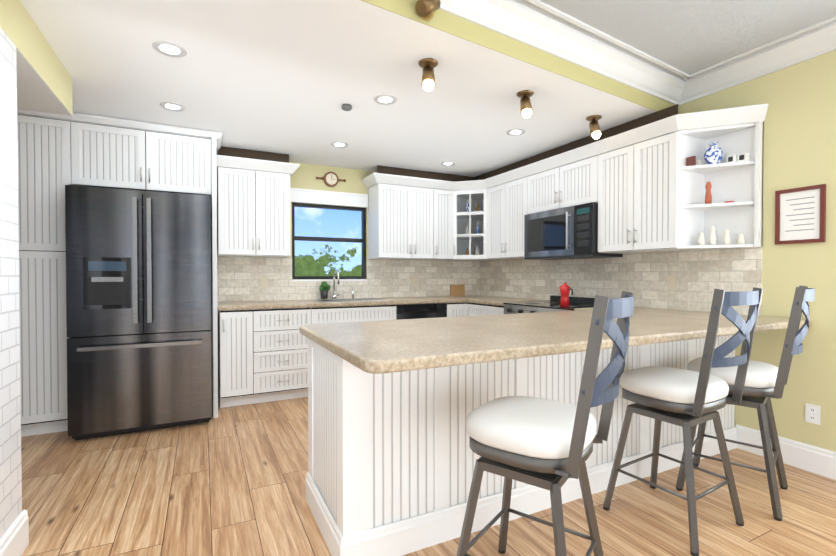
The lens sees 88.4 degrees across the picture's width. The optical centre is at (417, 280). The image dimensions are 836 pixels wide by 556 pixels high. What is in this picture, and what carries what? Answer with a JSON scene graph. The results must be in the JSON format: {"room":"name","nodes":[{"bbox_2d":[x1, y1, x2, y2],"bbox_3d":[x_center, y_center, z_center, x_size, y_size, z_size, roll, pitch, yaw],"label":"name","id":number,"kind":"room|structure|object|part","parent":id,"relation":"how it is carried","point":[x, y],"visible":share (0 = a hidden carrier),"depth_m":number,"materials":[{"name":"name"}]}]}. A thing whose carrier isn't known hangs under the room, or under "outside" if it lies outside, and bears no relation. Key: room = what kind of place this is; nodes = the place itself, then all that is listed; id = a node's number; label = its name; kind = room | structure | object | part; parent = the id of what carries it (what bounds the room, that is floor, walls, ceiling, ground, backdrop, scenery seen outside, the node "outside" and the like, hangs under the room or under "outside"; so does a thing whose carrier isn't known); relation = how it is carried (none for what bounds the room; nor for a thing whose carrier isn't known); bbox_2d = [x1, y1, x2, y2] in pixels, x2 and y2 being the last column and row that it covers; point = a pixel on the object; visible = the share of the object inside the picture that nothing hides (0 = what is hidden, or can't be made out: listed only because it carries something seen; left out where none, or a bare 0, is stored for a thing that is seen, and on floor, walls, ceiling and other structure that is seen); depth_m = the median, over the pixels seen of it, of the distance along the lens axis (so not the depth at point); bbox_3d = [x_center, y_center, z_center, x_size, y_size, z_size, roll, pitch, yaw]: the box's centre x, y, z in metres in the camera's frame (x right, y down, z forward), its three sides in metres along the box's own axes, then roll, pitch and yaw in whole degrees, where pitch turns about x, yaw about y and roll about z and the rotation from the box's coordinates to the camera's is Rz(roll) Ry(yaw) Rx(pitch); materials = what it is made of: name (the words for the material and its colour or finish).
{"room":"kitchen","nodes":[
{"label":"kitchen","id":0,"kind":"room"},
{"bbox_2d":[0,27,21,538],"bbox_3d":[-0.739,0.111,-0.335,0.160,2.230,4.950,0,1,-27],"label":"tiled wall","id":1,"kind":"structure","parent":0,"point":[10,459],"depth_m":1.81,"materials":[{"name":"white tile"}]},
{"bbox_2d":[0,509,28,555],"bbox_3d":[-0.663,1.144,-0.274,0.018,0.162,4.968,0,1,-27],"label":"baseboard","id":2,"kind":"structure","parent":1,"relation":"attached to","point":[14,540],"depth_m":1.84,"materials":[{"name":"white wood"}]},
{"bbox_2d":[0,0,72,115],"bbox_3d":[-1.298,-1.230,-0.118,0.950,0.453,5.870,0,1,-27],"label":"soffit","id":3,"kind":"structure","parent":0,"point":[44,81],"depth_m":2.23,"materials":[{"name":"beige paint"}]},
{"bbox_2d":[217,162,466,329],"bbox_3d":[-1.869,-0.179,4.576,6.300,2.680,0.150,0,1,-27],"label":"wall","id":4,"kind":"structure","parent":0,"point":[303,176],"depth_m":4.89,"materials":[{"name":"beige paint"}]},
{"bbox_2d":[77,113,212,207],"bbox_3d":[-2.380,-1.007,3.820,0.970,0.555,0.717,0,1,-27],"label":"upper cabinet","id":5,"kind":"object","parent":4,"relation":"attached to","point":[116,153],"depth_m":3.49,"materials":[{"name":"white paint"}]},
{"bbox_2d":[217,156,292,259],"bbox_3d":[-1.675,-0.713,4.384,0.670,0.932,0.347,0,1,-27],"label":"upper cabinet","id":6,"kind":"object","parent":4,"relation":"attached to","point":[253,196],"depth_m":4.22,"materials":[{"name":"white paint"}]},
{"bbox_2d":[290,188,367,207],"bbox_3d":[-1.015,-0.938,4.882,0.940,0.150,0.042,0,1,-27],"label":"window valance","id":7,"kind":"object","parent":4,"relation":"attached to","point":[300,195],"visible":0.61,"depth_m":4.88,"materials":[{"name":"white"}]},
{"bbox_2d":[292,203,366,280],"bbox_3d":[-1.016,-0.429,4.959,0.870,0.870,0.102,0,1,-27],"label":"kitchen window","id":8,"kind":"structure","parent":4,"relation":"in","point":[331,239],"depth_m":4.95,"materials":[{"name":"black metal"}]},
{"bbox_2d":[316,172,345,186],"bbox_3d":[-0.989,-1.153,4.894,0.352,0.170,0.040,0,1,-27],"label":"clock","id":9,"kind":"object","parent":4,"relation":"attached to","point":[331,179],"visible":0.98,"depth_m":4.88,"materials":[{"name":"brown wood"}]},
{"bbox_2d":[365,172,460,259],"bbox_3d":[-0.056,-0.723,5.179,1.019,0.932,0.375,0,1,-27],"label":"upper cabinet","id":10,"kind":"object","parent":4,"relation":"attached to","point":[410,217],"depth_m":5.00,"materials":[{"name":"white paint"}]},
{"bbox_2d":[411,277,415,285],"bbox_3d":[-0.053,0.013,5.384,0.070,0.115,0.004,0,1,-27],"label":"electrical outlet plate","id":11,"kind":"object","parent":4,"relation":"attached to","point":[413,279],"depth_m":5.38,"materials":[{"name":"white plastic"}]},
{"bbox_2d":[20,0,673,176],"bbox_3d":[-1.152,-1.387,2.962,6.150,0.221,3.348,0,1,-27],"label":"ceiling","id":12,"kind":"structure","parent":0,"point":[290,77],"depth_m":2.75,"materials":[{"name":"white paint"}]},
{"bbox_2d":[152,41,186,56],"bbox_3d":[-1.362,-1.267,2.360,0.166,0.006,0.166,0,1,18],"label":"recessed light","id":13,"kind":"object","parent":12,"relation":"in","point":[165,48],"depth_m":2.36,"materials":[{"name":"white"}]},
{"bbox_2d":[160,102,185,111],"bbox_3d":[-1.807,-1.278,3.166,0.166,0.006,0.166,0,1,18],"label":"recessed light","id":14,"kind":"object","parent":12,"relation":"in","point":[170,107],"depth_m":3.16,"materials":[{"name":"white"}]},
{"bbox_2d":[331,142,348,147],"bbox_3d":[-0.745,-1.290,4.089,0.166,0.006,0.166,0,1,18],"label":"recessed light","id":15,"kind":"object","parent":12,"relation":"in","point":[335,144],"depth_m":4.08,"materials":[{"name":"white"}]},
{"bbox_2d":[341,104,351,110],"bbox_3d":[-0.521,-1.265,3.144,0.080,0.031,0.078,0,1,-27],"label":"smoke detector","id":16,"kind":"object","parent":12,"relation":"attached to","point":[346,107],"visible":1,"depth_m":3.12,"materials":[{"name":"grey plastic"}]},
{"bbox_2d":[374,95,396,104],"bbox_3d":[-0.230,-1.276,3.038,0.166,0.006,0.166,-1,1,-36],"label":"recessed light","id":17,"kind":"object","parent":12,"relation":"in","point":[380,99],"depth_m":3.03,"materials":[{"name":"white"}]},
{"bbox_2d":[418,58,437,90],"bbox_3d":[0.056,-1.180,2.505,0.115,0.183,0.136,0,1,24],"label":"track spotlight","id":18,"kind":"object","parent":12,"relation":"attached to","point":[428,78],"depth_m":2.46,"materials":[{"name":"brown metal"}]},
{"bbox_2d":[415,0,440,20],"bbox_3d":[0.044,-1.313,2.066,0.126,0.115,0.106,0,1,-27],"label":"track spotlight","id":19,"kind":"object","parent":12,"relation":"attached to","point":[425,9],"depth_m":2.04,"materials":[{"name":"brown metal"}]},
{"bbox_2d":[440,162,454,165],"bbox_3d":[0.332,-1.299,4.785,0.166,0.006,0.166,0,1,18],"label":"recessed light","id":20,"kind":"object","parent":12,"relation":"in","point":[443,163],"depth_m":4.77,"materials":[{"name":"white plastic"}]},
{"bbox_2d":[506,129,525,135],"bbox_3d":[0.848,-1.285,3.729,0.166,0.006,0.166,0,1,18],"label":"recessed light","id":21,"kind":"object","parent":12,"relation":"in","point":[513,132],"depth_m":3.73,"materials":[{"name":"white"}]},
{"bbox_2d":[516,90,533,117],"bbox_3d":[0.728,-1.185,2.929,0.115,0.183,0.136,0,1,24],"label":"track spotlight","id":22,"kind":"object","parent":12,"relation":"attached to","point":[526,110],"depth_m":2.89,"materials":[{"name":"brown metal"}]},
{"bbox_2d":[586,115,601,138],"bbox_3d":[1.380,-1.191,3.376,0.115,0.183,0.136,0,1,24],"label":"track spotlight","id":23,"kind":"object","parent":12,"relation":"attached to","point":[595,131],"depth_m":3.34,"materials":[{"name":"brown metal"}]},
{"bbox_2d":[21,396,835,555],"bbox_3d":[-0.234,1.234,1.330,6.300,0.060,7.450,0,1,-27],"label":"floor","id":24,"kind":"structure","parent":0,"point":[229,481],"depth_m":2.27,"materials":[{"name":"brown wood"}]},
{"bbox_2d":[17,109,76,436],"bbox_3d":[-3.070,-0.052,3.487,0.615,2.455,0.717,0,1,-27],"label":"tall cabinet","id":25,"kind":"object","parent":24,"relation":"on","point":[47,142],"depth_m":3.23,"materials":[{"name":"white paint"}]},
{"bbox_2d":[65,184,211,439],"bbox_3d":[-2.287,0.235,3.664,0.930,1.875,0.995,0,1,-27],"label":"refrigerator","id":26,"kind":"object","parent":24,"relation":"on","point":[138,299],"visible":1,"depth_m":3.24,"materials":[{"name":"black metal"}]},
{"bbox_2d":[217,308,316,411],"bbox_3d":[-1.526,0.714,4.327,0.870,0.900,0.617,0,1,-27],"label":"base cabinet","id":27,"kind":"object","parent":24,"relation":"on","point":[261,354],"depth_m":4.03,"materials":[{"name":"white paint"}]},
{"bbox_2d":[217,296,476,311],"bbox_3d":[-0.471,0.235,4.840,3.262,0.045,0.632,0,1,-27],"label":"countertop","id":28,"kind":"structure","parent":27,"relation":"on","point":[222,305],"depth_m":4.42,"materials":[{"name":"beige stone"}]},
{"bbox_2d":[319,281,329,298],"bbox_3d":[-1.042,0.110,4.816,0.129,0.202,0.121,0,1,-27],"label":"herb pot","id":29,"kind":"object","parent":28,"relation":"on","point":[324,285],"visible":0.96,"depth_m":4.79,"materials":[{"name":"green"}]},
{"bbox_2d":[315,269,386,301],"bbox_3d":[-0.746,0.044,4.715,0.690,0.336,0.489,0,1,-27],"label":"sink","id":30,"kind":"object","parent":28,"relation":"in","point":[333,299],"visible":0.98,"depth_m":4.75,"materials":[{"name":"silver metal"}]},
{"bbox_2d":[450,284,464,295],"bbox_3d":[0.521,0.126,5.648,0.210,0.148,0.020,0,1,-27],"label":"cutting board","id":31,"kind":"object","parent":28,"relation":"on","point":[457,289],"visible":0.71,"depth_m":5.63,"materials":[{"name":"brown wood"}]},
{"bbox_2d":[317,304,396,323],"bbox_3d":[-0.777,0.709,4.702,0.915,0.900,0.617,0,1,-27],"label":"base cabinet","id":32,"kind":"object","parent":24,"relation":"on","point":[375,311],"depth_m":4.44,"materials":[{"name":"white paint"}]},
{"bbox_2d":[305,340,484,555],"bbox_3d":[-0.155,0.742,2.213,0.678,0.900,0.670,0,1,-27],"label":"base cabinet","id":33,"kind":"object","parent":24,"relation":"on","point":[395,402],"depth_m":1.91,"materials":[{"name":"white paint"}]},
{"bbox_2d":[297,308,810,375],"bbox_3d":[0.848,0.295,2.603,2.907,0.105,1.320,0,1,-27],"label":"countertop","id":34,"kind":"structure","parent":33,"relation":"on","point":[373,347],"depth_m":2.02,"materials":[{"name":"beige stone"}]},
{"bbox_2d":[445,300,464,315],"bbox_3d":[0.331,0.702,5.237,0.285,0.900,0.652,0,1,-27],"label":"base cabinet","id":35,"kind":"object","parent":24,"relation":"on","point":[454,307],"depth_m":4.96,"materials":[{"name":"white paint"}]},
{"bbox_2d":[396,303,446,319],"bbox_3d":[-0.065,0.656,5.006,0.620,0.791,0.615,0,1,-27],"label":"dishwasher","id":36,"kind":"object","parent":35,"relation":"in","point":[418,311],"visible":0.17,"depth_m":4.76,"materials":[{"name":"black metal"}]},
{"bbox_2d":[465,300,503,315],"bbox_3d":[0.991,0.707,4.842,0.652,0.900,0.755,0,1,-27],"label":"base cabinet","id":37,"kind":"object","parent":24,"relation":"on","point":[471,309],"depth_m":4.76,"materials":[{"name":"white paint"}]},
{"bbox_2d":[473,296,549,303],"bbox_3d":[1.007,0.235,4.827,0.632,0.045,0.715,0,1,-27],"label":"countertop","id":38,"kind":"structure","parent":37,"relation":"on","point":[480,299],"depth_m":4.81,"materials":[{"name":"beige stone"}]},
{"bbox_2d":[485,356,560,526],"bbox_3d":[0.316,0.739,2.449,0.597,0.900,0.670,0,1,-27],"label":"peninsula panel","id":39,"kind":"object","parent":24,"relation":"on","point":[541,378],"depth_m":2.17,"materials":[{"name":"white paint"}]},
{"bbox_2d":[457,291,633,555],"bbox_3d":[0.458,0.620,1.556,0.571,1.163,0.466,1,1,36],"label":"bar stool","id":40,"kind":"object","parent":24,"relation":"on","point":[546,444],"visible":1,"depth_m":1.43,"materials":[{"name":"white leather"}]},
{"bbox_2d":[503,295,594,313],"bbox_3d":[1.324,0.657,4.088,0.705,0.980,0.878,0,1,-27],"label":"range cooker","id":41,"kind":"object","parent":24,"relation":"on","point":[552,304],"visible":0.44,"depth_m":4.11,"materials":[{"name":"silver metal"}]},
{"bbox_2d":[560,282,572,305],"bbox_3d":[1.330,0.123,3.842,0.094,0.212,0.138,0,1,-27],"label":"moka pot","id":42,"kind":"object","parent":41,"relation":"on","point":[565,288],"visible":1,"depth_m":3.83,"materials":[{"name":"red metal"}]},
{"bbox_2d":[561,348,636,503],"bbox_3d":[0.826,0.736,2.705,0.653,0.900,0.670,0,1,-27],"label":"base cabinet","id":43,"kind":"object","parent":24,"relation":"on","point":[599,464],"depth_m":2.44,"materials":[{"name":"white paint"}]},
{"bbox_2d":[633,340,692,480],"bbox_3d":[1.328,0.732,2.981,0.602,0.900,0.715,0,1,-27],"label":"base cabinet","id":44,"kind":"object","parent":24,"relation":"on","point":[679,356],"depth_m":2.68,"materials":[{"name":"white paint"}]},
{"bbox_2d":[603,287,762,555],"bbox_3d":[1.306,0.612,2.119,0.466,1.163,0.571,0,1,-32],"label":"bar stool","id":45,"kind":"object","parent":24,"relation":"on","point":[686,400],"visible":1,"depth_m":2.00,"materials":[{"name":"grey metal"}]},
{"bbox_2d":[676,285,814,520],"bbox_3d":[1.827,0.608,2.406,0.571,1.163,0.466,1,1,43],"label":"bar stool","id":46,"kind":"object","parent":24,"relation":"on","point":[765,383],"visible":0.75,"depth_m":2.23,"materials":[{"name":"grey metal"}]},
{"bbox_2d":[453,184,484,255],"bbox_3d":[0.630,-0.701,5.192,0.311,0.784,0.311,0,1,-27],"label":"upper cabinet","id":47,"kind":"object","parent":0,"relation":"attached to","point":[468,200],"depth_m":5.45,"materials":[{"name":"white paint"}]},
{"bbox_3d":[0.699,-0.680,5.410,0.650,0.840,0.640,0,1,-27],"label":"cabinet corner glass","id":48,"kind":"part","parent":47,"relation":"part of","materials":[{"name":"white paint"}]},
{"bbox_2d":[484,50,835,451],"bbox_3d":[2.549,-0.153,2.622,0.150,2.680,7.300,0,1,-27],"label":"wall","id":49,"kind":"structure","parent":0,"point":[799,135],"depth_m":2.72,"materials":[{"name":"beige paint"}]},
{"bbox_2d":[481,164,528,259],"bbox_3d":[1.114,-0.719,4.887,0.375,0.932,0.759,0,1,-27],"label":"upper cabinet","id":50,"kind":"object","parent":49,"relation":"attached to","point":[506,193],"depth_m":4.79,"materials":[{"name":"white paint"}]},
{"bbox_2d":[529,144,596,213],"bbox_3d":[1.496,-0.927,4.153,0.347,0.497,0.890,0,1,-27],"label":"upper cabinet","id":51,"kind":"object","parent":49,"relation":"attached to","point":[568,179],"depth_m":4.02,"materials":[{"name":"white paint"}]},
{"bbox_2d":[524,202,622,259],"bbox_3d":[1.444,-0.443,4.134,0.438,0.460,0.870,0,1,-27],"label":"microwave","id":52,"kind":"object","parent":51,"relation":"attached to","point":[570,232],"visible":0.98,"depth_m":3.96,"materials":[{"name":"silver metal"}]},
{"bbox_2d":[597,116,708,255],"bbox_3d":[1.848,-0.700,3.451,0.347,0.932,0.686,0,1,-27],"label":"upper cabinet","id":53,"kind":"object","parent":49,"relation":"attached to","point":[653,180],"depth_m":3.22,"materials":[{"name":"white paint"}]},
{"bbox_2d":[678,121,762,249],"bbox_3d":[2.093,-0.648,2.986,0.327,0.840,0.370,0,1,-27],"label":"shelf","id":54,"kind":"object","parent":53,"relation":"attached to","point":[720,164],"depth_m":3.05,"materials":[{"name":"white paint"}]},
{"bbox_2d":[667,276,675,289],"bbox_3d":[2.035,0.018,3.446,0.004,0.115,0.070,0,1,-27],"label":"electrical outlet plate","id":55,"kind":"object","parent":49,"relation":"attached to","point":[671,280],"depth_m":3.45,"materials":[{"name":"white plastic"}]},
{"bbox_2d":[736,424,835,479],"bbox_3d":[3.180,1.125,1.190,0.018,0.162,4.145,0,1,-27],"label":"baseboard","id":56,"kind":"structure","parent":49,"relation":"attached to","point":[804,456],"depth_m":2.72,"materials":[{"name":"white wood"}]},
{"bbox_2d":[775,184,825,244],"bbox_3d":[2.406,-0.409,2.709,0.019,0.350,0.250,0,1,-27],"label":"picture frame","id":57,"kind":"object","parent":49,"relation":"attached to","point":[800,214],"visible":0.96,"depth_m":2.70,"materials":[{"name":"white paper"}]},
{"bbox_2d":[805,403,820,424],"bbox_3d":[2.445,0.827,2.661,0.007,0.116,0.072,0,1,-27],"label":"electrical outlet plate","id":58,"kind":"object","parent":49,"relation":"attached to","point":[812,413],"depth_m":2.66,"materials":[{"name":"white plastic"}]},
{"bbox_2d":[799,24,835,61],"bbox_3d":[3.227,-1.411,0.959,0.112,0.120,3.750,0,1,-27],"label":"crown molding","id":59,"kind":"structure","parent":49,"relation":"attached to","point":[817,44],"depth_m":2.58,"materials":[{"name":"white"}]},
{"bbox_2d":[513,0,835,81],"bbox_3d":[0.339,-1.498,-0.017,6.150,0.080,4.592,0,1,-27],"label":"ceiling","id":60,"kind":"structure","parent":0,"point":[689,37],"depth_m":2.49,"materials":[{"name":"white paint"}]},
{"bbox_2d":[439,0,802,105],"bbox_3d":[-0.500,-1.421,1.670,6.160,0.120,0.823,0,1,-27],"label":"crown molding","id":61,"kind":"structure","parent":60,"relation":"attached to","point":[514,20],"depth_m":2.73,"materials":[{"name":"white"}]},
{"bbox_2d":[795,15,835,39],"bbox_3d":[3.118,-1.465,0.904,0.025,0.012,3.750,0,1,-27],"label":"crown molding","id":62,"kind":"structure","parent":60,"relation":"attached to","point":[830,19],"depth_m":2.52,"materials":[{"name":"white"}]},
{"label":"outside","id":63,"kind":"structure","parent":0,"visible":0},
{"bbox_2d":[295,207,361,275],"bbox_3d":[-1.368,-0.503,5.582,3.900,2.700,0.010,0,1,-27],"label":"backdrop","id":64,"kind":"structure","parent":63,"point":[341,223],"depth_m":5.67,"materials":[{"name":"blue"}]}
]}

